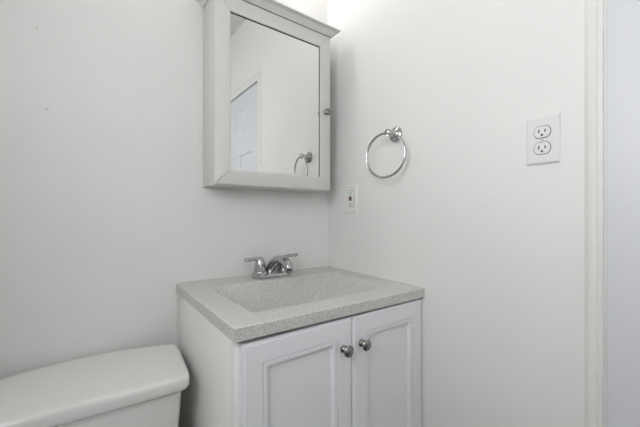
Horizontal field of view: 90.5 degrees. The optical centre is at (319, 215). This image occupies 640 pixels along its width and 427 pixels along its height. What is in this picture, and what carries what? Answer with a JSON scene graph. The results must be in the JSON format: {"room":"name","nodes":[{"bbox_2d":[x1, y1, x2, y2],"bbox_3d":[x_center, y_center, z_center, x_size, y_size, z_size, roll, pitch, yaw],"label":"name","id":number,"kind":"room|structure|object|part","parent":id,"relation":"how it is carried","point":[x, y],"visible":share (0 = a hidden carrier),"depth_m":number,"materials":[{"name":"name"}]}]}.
{"room":"bathroom","nodes":[
{"label":"bathroom","id":0,"kind":"room"},
{"bbox_2d":[0,0,327,378],"bbox_3d":[-0.536,-0.113,1.091,1.560,2.465,0.110,0,0,-37],"label":"wall","id":1,"kind":"structure","parent":0,"point":[106,207],"depth_m":0.95,"materials":[{"name":"paint"}]},
{"bbox_2d":[195,0,340,192],"bbox_3d":[-0.175,-0.426,1.190,0.531,0.652,0.158,0,0,-37],"label":"upper cabinet","id":2,"kind":"object","parent":1,"relation":"attached to","point":[266,63],"visible":1,"depth_m":1.12,"materials":[{"name":"white paint"}]},
{"bbox_3d":[-0.175,-0.740,1.190,0.531,0.024,0.158,0,0,-37],"label":"cornice","id":3,"kind":"part","parent":2,"relation":"part of","materials":[{"name":"white paint"}]},
{"bbox_2d":[231,13,318,176],"bbox_3d":[-0.150,-0.413,1.156,0.378,0.533,0.004,0,0,-37],"label":"mirror glass","id":4,"kind":"object","parent":2,"relation":"attached to","point":[275,66],"depth_m":1.14,"materials":[{"name":"silver mirror"}]},
{"bbox_3d":[0.028,-0.413,1.265,0.028,0.028,0.025,0,0,-37],"label":"knob","id":5,"kind":"part","parent":2,"relation":"part of","materials":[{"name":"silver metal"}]},
{"bbox_2d":[328,0,584,426],"bbox_3d":[0.750,-0.113,0.575,0.110,2.465,2.250,0,0,-37],"label":"wall","id":6,"kind":"structure","parent":0,"point":[494,242],"depth_m":0.90,"materials":[{"name":"paint"}]},
{"bbox_2d":[345,184,357,212],"bbox_3d":[0.128,-0.070,1.312,0.010,0.116,0.071,0,0,-37],"label":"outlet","id":7,"kind":"object","parent":6,"relation":"attached to","point":[351,191],"visible":1,"depth_m":1.30,"materials":[{"name":"white plastic"}]},
{"bbox_2d":[365,127,405,178],"bbox_3d":[0.243,-0.222,1.118,0.162,0.188,0.062,0,0,43],"label":"towel ring","id":8,"kind":"object","parent":6,"relation":"attached to","point":[395,134],"visible":1,"depth_m":1.11,"materials":[{"name":"silver metal"}]},
{"bbox_2d":[527,113,560,165],"bbox_3d":[0.536,-0.182,0.764,0.009,0.114,0.070,0,0,-37],"label":"wall outlet","id":9,"kind":"object","parent":6,"relation":"attached to","point":[543,133],"visible":1,"depth_m":0.76,"materials":[{"name":"white plastic"}]},
{"bbox_2d":[534,142,550,153],"bbox_3d":[0.533,-0.163,0.762,0.002,0.027,0.034,0,0,-37],"label":"receptacle","id":10,"kind":"object","parent":9,"relation":"attached to","point":[539,147],"depth_m":0.76,"materials":[{"name":"white plastic"}]},
{"bbox_2d":[534,125,550,137],"bbox_3d":[0.533,-0.202,0.762,0.002,0.027,0.034,0,0,-37],"label":"receptacle","id":11,"kind":"object","parent":9,"relation":"attached to","point":[540,131],"depth_m":0.76,"materials":[{"name":"white plastic"}]},
{"bbox_2d":[585,0,603,426],"bbox_3d":[0.818,0.101,0.383,0.010,2.038,0.790,0,0,-37],"label":"trim","id":12,"kind":"structure","parent":6,"relation":"attached to","point":[594,9],"depth_m":0.68,"materials":[{"name":"white paint"}]},
{"bbox_2d":[604,0,606,426],"bbox_3d":[0.866,0.129,0.419,0.110,1.982,0.724,0,0,-37],"label":"trim","id":13,"kind":"structure","parent":6,"relation":"attached to","point":[605,1],"depth_m":0.68,"materials":[{"name":"white paint"}]},
{"bbox_2d":[607,0,639,426],"bbox_3d":[0.812,0.128,0.378,0.098,1.968,0.716,0,0,-37],"label":"door","id":14,"kind":"structure","parent":6,"relation":"in","point":[623,16],"depth_m":0.65,"materials":[{"name":"white paint"}]},
{"bbox_3d":[0.529,1.170,0.411,2.460,0.100,2.470,0,0,-37],"label":"floor","id":15,"kind":"structure","parent":0,"visible":0},
{"bbox_2d":[0,344,188,426],"bbox_3d":[-0.490,0.761,0.610,0.490,0.718,0.708,0,0,-33],"label":"toilet","id":16,"kind":"object","parent":15,"relation":"on","point":[143,386],"visible":1,"depth_m":0.76,"materials":[{"name":"white ceramic"}]},
{"bbox_3d":[-0.604,0.594,0.788,0.458,0.302,0.253,0,0,-33],"label":"tank","id":17,"kind":"part","parent":16,"relation":"part of","materials":[{"name":"white ceramic"}]},
{"bbox_2d":[178,294,421,426],"bbox_3d":[-0.061,0.691,1.038,0.635,0.859,0.533,0,0,-37],"label":"vanity cabinet","id":18,"kind":"object","parent":15,"relation":"on","point":[363,369],"visible":0.88,"depth_m":0.82,"materials":[{"name":"white laminate"}]},
{"bbox_3d":[-0.325,0.691,0.876,0.018,0.859,0.478,0,0,-37],"label":"panel","id":19,"kind":"part","parent":18,"relation":"part of","materials":[{"name":"white laminate"}]},
{"bbox_3d":[0.064,0.692,0.871,0.633,0.857,0.019,0,0,-37],"label":"frame","id":20,"kind":"part","parent":18,"relation":"part of","materials":[{"name":"white laminate"}]},
{"bbox_3d":[-0.044,0.639,0.766,0.312,0.732,0.020,0,0,-37],"label":"door","id":21,"kind":"part","parent":18,"relation":"part of","materials":[{"name":"white wood"}]},
{"bbox_2d":[176,266,423,342],"bbox_3d":[-0.070,0.302,1.049,0.646,0.166,0.516,1,0,-37],"label":"sink","id":22,"kind":"object","parent":18,"relation":"in","point":[243,307],"visible":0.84,"depth_m":1.00,"materials":[{"name":"stone"}]},
{"bbox_2d":[244,253,297,279],"bbox_3d":[-0.180,0.187,1.180,0.181,0.087,0.184,0,0,2],"label":"faucet","id":23,"kind":"object","parent":22,"relation":"on","point":[279,265],"visible":1,"depth_m":1.15,"materials":[{"name":"silver metal"}]},
{"bbox_3d":[-0.246,0.160,1.149,0.059,0.019,0.021,1,0,-37],"label":"lever","id":24,"kind":"part","parent":23,"relation":"part of","materials":[{"name":"silver metal"}]},
{"bbox_3d":[-0.221,0.188,1.168,0.056,0.074,0.056,1,0,-37],"label":"handle","id":25,"kind":"part","parent":23,"relation":"part of","materials":[{"name":"silver metal"}]},
{"bbox_3d":[-0.180,0.221,1.198,0.158,0.017,0.056,1,0,-37],"label":"plate","id":26,"kind":"part","parent":23,"relation":"part of","materials":[{"name":"silver metal"}]},
{"bbox_3d":[-0.149,0.186,1.157,0.057,0.086,0.168,1,0,-37],"label":"spout","id":27,"kind":"part","parent":23,"relation":"part of","materials":[{"name":"silver metal"}]},
{"bbox_3d":[-0.139,0.189,1.228,0.056,0.074,0.056,1,0,-37],"label":"handle","id":28,"kind":"part","parent":23,"relation":"part of","materials":[{"name":"silver metal"}]},
{"bbox_3d":[-0.114,0.160,1.247,0.060,0.022,0.021,1,0,-37],"label":"lever","id":29,"kind":"part","parent":23,"relation":"part of","materials":[{"name":"silver metal"}]},
{"bbox_3d":[0.070,0.349,0.821,0.031,0.031,0.029,0,0,-37],"label":"knob","id":30,"kind":"part","parent":18,"relation":"part of","materials":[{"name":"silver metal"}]},
{"bbox_3d":[0.122,0.349,0.860,0.031,0.031,0.029,0,0,-37],"label":"knob","id":31,"kind":"part","parent":18,"relation":"part of","materials":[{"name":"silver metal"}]},
{"bbox_3d":[0.206,0.639,0.953,0.306,0.732,0.020,0,0,-37],"label":"door","id":32,"kind":"part","parent":18,"relation":"part of","materials":[{"name":"white wood"}]}
]}

